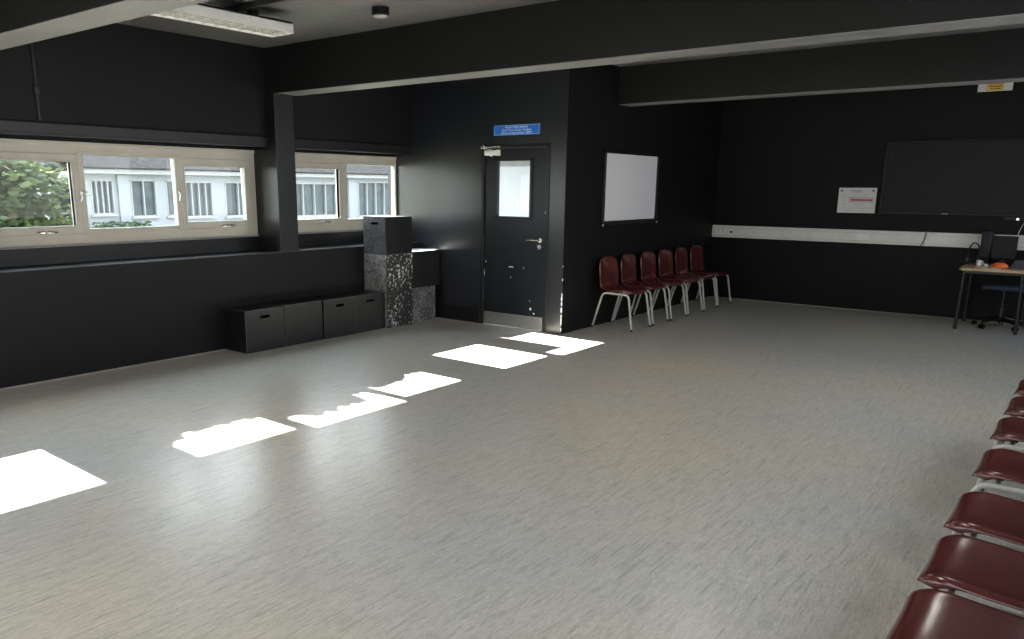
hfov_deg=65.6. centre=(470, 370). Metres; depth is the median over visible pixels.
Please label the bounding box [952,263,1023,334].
desk
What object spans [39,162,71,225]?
tree
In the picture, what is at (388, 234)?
crate
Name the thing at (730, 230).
socket
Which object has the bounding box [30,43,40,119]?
conduit
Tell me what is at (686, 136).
wall
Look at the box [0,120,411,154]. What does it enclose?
trim
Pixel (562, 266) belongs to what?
trim
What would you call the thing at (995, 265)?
pouch
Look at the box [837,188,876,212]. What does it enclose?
notice
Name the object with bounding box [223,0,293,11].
track
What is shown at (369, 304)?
crate
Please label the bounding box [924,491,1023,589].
chair
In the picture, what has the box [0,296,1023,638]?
floor
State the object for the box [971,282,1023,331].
office chair
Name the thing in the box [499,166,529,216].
window
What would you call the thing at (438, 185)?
wall
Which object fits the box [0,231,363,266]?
window sill
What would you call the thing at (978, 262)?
cup
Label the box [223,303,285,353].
crate
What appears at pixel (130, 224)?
shrub
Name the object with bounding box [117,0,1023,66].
ceiling
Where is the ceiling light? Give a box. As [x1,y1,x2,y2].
[151,3,293,36]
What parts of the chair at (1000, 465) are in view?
leg frame, leg frame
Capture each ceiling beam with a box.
[0,0,210,49]
[264,0,1023,95]
[619,28,1023,106]
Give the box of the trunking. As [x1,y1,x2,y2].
[712,225,1023,249]
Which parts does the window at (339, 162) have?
sill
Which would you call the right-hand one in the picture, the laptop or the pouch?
the laptop
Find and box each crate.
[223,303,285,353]
[263,298,322,345]
[304,294,355,338]
[334,290,384,332]
[363,215,411,254]
[412,248,439,287]
[413,285,434,322]
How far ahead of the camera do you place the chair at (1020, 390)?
4.66 m
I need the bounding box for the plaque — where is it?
[494,123,539,135]
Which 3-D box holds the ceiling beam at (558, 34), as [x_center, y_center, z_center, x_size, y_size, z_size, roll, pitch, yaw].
[0.948,-2.487,5.788,7.480,0.458,0.275,10,16,37]
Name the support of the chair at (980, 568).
on the floor
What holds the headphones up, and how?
on the desk
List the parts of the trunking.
blank plate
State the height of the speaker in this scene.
0.500 m
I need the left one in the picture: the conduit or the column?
the conduit
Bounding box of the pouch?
[991,263,1008,268]
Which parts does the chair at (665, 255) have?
leg frame, leg frame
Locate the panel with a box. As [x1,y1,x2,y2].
[435,303,479,322]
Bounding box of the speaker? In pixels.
[980,223,994,263]
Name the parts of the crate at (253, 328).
panel, panel, lid, panel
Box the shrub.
[89,220,151,227]
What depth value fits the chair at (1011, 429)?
3.78 m
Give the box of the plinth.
[364,253,412,327]
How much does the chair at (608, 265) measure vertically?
0.809 m
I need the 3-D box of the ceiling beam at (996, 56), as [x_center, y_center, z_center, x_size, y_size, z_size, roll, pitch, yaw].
[3.819,-2.888,7.538,5.220,0.428,0.260,10,16,37]
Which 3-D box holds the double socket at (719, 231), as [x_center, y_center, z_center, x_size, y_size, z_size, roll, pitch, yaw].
[3.674,-2.035,11.637,0.155,0.092,0.010,10,16,37]
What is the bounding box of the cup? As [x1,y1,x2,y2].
[976,260,983,265]
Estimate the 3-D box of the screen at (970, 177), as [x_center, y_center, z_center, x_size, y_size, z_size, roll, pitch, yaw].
[6.340,-2.264,9.439,2.612,0.950,0.072,10,16,37]
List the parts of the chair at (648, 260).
leg frame, leg frame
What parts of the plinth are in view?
panel, panel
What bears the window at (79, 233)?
attached to the window sill
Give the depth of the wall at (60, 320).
7.11 m
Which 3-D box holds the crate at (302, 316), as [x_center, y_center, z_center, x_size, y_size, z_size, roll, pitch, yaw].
[-1.842,-0.509,8.276,0.341,0.419,0.488,10,16,37]
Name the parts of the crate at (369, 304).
lid, panel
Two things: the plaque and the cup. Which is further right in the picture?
the cup
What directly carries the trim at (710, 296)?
attached to the wall at (60, 320)
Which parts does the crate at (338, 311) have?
panel, lid, panel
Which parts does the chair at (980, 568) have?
leg frame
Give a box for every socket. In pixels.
[716,228,725,234]
[728,228,733,234]
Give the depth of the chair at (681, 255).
10.77 m
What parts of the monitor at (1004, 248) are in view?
display panel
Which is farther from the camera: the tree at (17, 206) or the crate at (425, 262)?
the tree at (17, 206)
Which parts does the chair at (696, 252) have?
leg frame, leg frame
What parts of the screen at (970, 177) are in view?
control panel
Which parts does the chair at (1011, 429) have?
leg frame, leg frame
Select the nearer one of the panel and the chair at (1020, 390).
the chair at (1020, 390)
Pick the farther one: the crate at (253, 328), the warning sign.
the warning sign
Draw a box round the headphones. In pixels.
[965,242,979,263]
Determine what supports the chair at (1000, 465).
on the floor
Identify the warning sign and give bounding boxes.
[977,82,1013,91]
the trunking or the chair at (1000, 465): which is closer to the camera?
the chair at (1000, 465)
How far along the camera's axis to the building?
22.02 m
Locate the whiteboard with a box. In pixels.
[600,149,660,225]
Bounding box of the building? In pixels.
[33,155,388,227]
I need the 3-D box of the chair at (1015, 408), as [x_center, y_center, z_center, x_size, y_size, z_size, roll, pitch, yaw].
[3.099,0.256,4.210,0.547,0.809,0.474,10,16,37]
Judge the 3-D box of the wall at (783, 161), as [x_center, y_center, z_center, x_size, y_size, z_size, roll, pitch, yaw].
[5.741,-2.173,10.127,5.540,2.920,0.200,10,16,37]
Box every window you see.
[0,138,258,249]
[295,152,396,233]
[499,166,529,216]
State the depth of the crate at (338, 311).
8.54 m
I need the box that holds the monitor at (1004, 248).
[990,236,1018,265]
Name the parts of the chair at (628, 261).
leg frame, leg frame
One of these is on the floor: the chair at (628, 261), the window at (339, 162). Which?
the chair at (628, 261)
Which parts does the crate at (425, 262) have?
lid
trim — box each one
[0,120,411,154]
[0,296,1023,389]
[500,161,529,166]
[560,266,562,330]
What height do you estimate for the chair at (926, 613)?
0.809 m
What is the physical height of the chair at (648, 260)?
0.809 m
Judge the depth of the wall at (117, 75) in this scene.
7.16 m
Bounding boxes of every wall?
[0,23,409,156]
[0,242,418,388]
[388,69,568,333]
[561,65,722,333]
[709,82,1023,323]
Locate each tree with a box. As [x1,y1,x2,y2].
[0,160,90,227]
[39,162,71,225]
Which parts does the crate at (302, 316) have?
lid, panel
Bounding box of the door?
[480,143,550,331]
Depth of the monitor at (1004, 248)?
9.37 m
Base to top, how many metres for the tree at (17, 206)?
4.127 m
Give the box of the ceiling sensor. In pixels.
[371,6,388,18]
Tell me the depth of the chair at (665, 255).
10.39 m
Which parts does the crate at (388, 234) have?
panel, lid, panel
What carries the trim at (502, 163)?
attached to the window at (514, 180)
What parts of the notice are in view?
pink panel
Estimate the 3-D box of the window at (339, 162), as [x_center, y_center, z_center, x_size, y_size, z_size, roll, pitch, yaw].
[-1.528,-2.054,9.232,0.117,0.882,1.905,10,16,37]
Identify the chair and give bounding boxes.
[591,256,651,331]
[613,253,668,325]
[632,251,686,320]
[650,249,703,315]
[667,247,717,311]
[682,245,731,306]
[885,588,1023,638]
[916,535,1023,616]
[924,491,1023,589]
[959,449,1023,534]
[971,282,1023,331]
[976,417,1023,490]
[982,396,1023,490]
[1003,379,1023,443]
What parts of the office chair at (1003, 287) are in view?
arm, arm, seat, arm, arm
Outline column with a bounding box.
[253,93,298,251]
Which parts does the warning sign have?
yellow panel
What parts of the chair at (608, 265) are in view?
leg frame, leg frame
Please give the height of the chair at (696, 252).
0.809 m
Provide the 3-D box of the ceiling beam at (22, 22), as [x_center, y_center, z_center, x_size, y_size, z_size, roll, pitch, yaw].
[-0.938,-1.966,3.474,7.480,0.458,0.255,10,16,37]
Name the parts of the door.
closer arm, handle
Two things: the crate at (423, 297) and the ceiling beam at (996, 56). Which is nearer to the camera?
the ceiling beam at (996, 56)
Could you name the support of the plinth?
on the floor
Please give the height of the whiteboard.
0.855 m
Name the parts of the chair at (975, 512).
leg frame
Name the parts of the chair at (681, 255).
leg frame, leg frame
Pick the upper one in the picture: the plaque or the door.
the plaque
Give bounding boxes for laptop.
[1010,260,1023,269]
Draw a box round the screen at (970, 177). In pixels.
[879,138,1023,220]
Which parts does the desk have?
leg, leg, under frame, leg, leg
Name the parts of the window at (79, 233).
sill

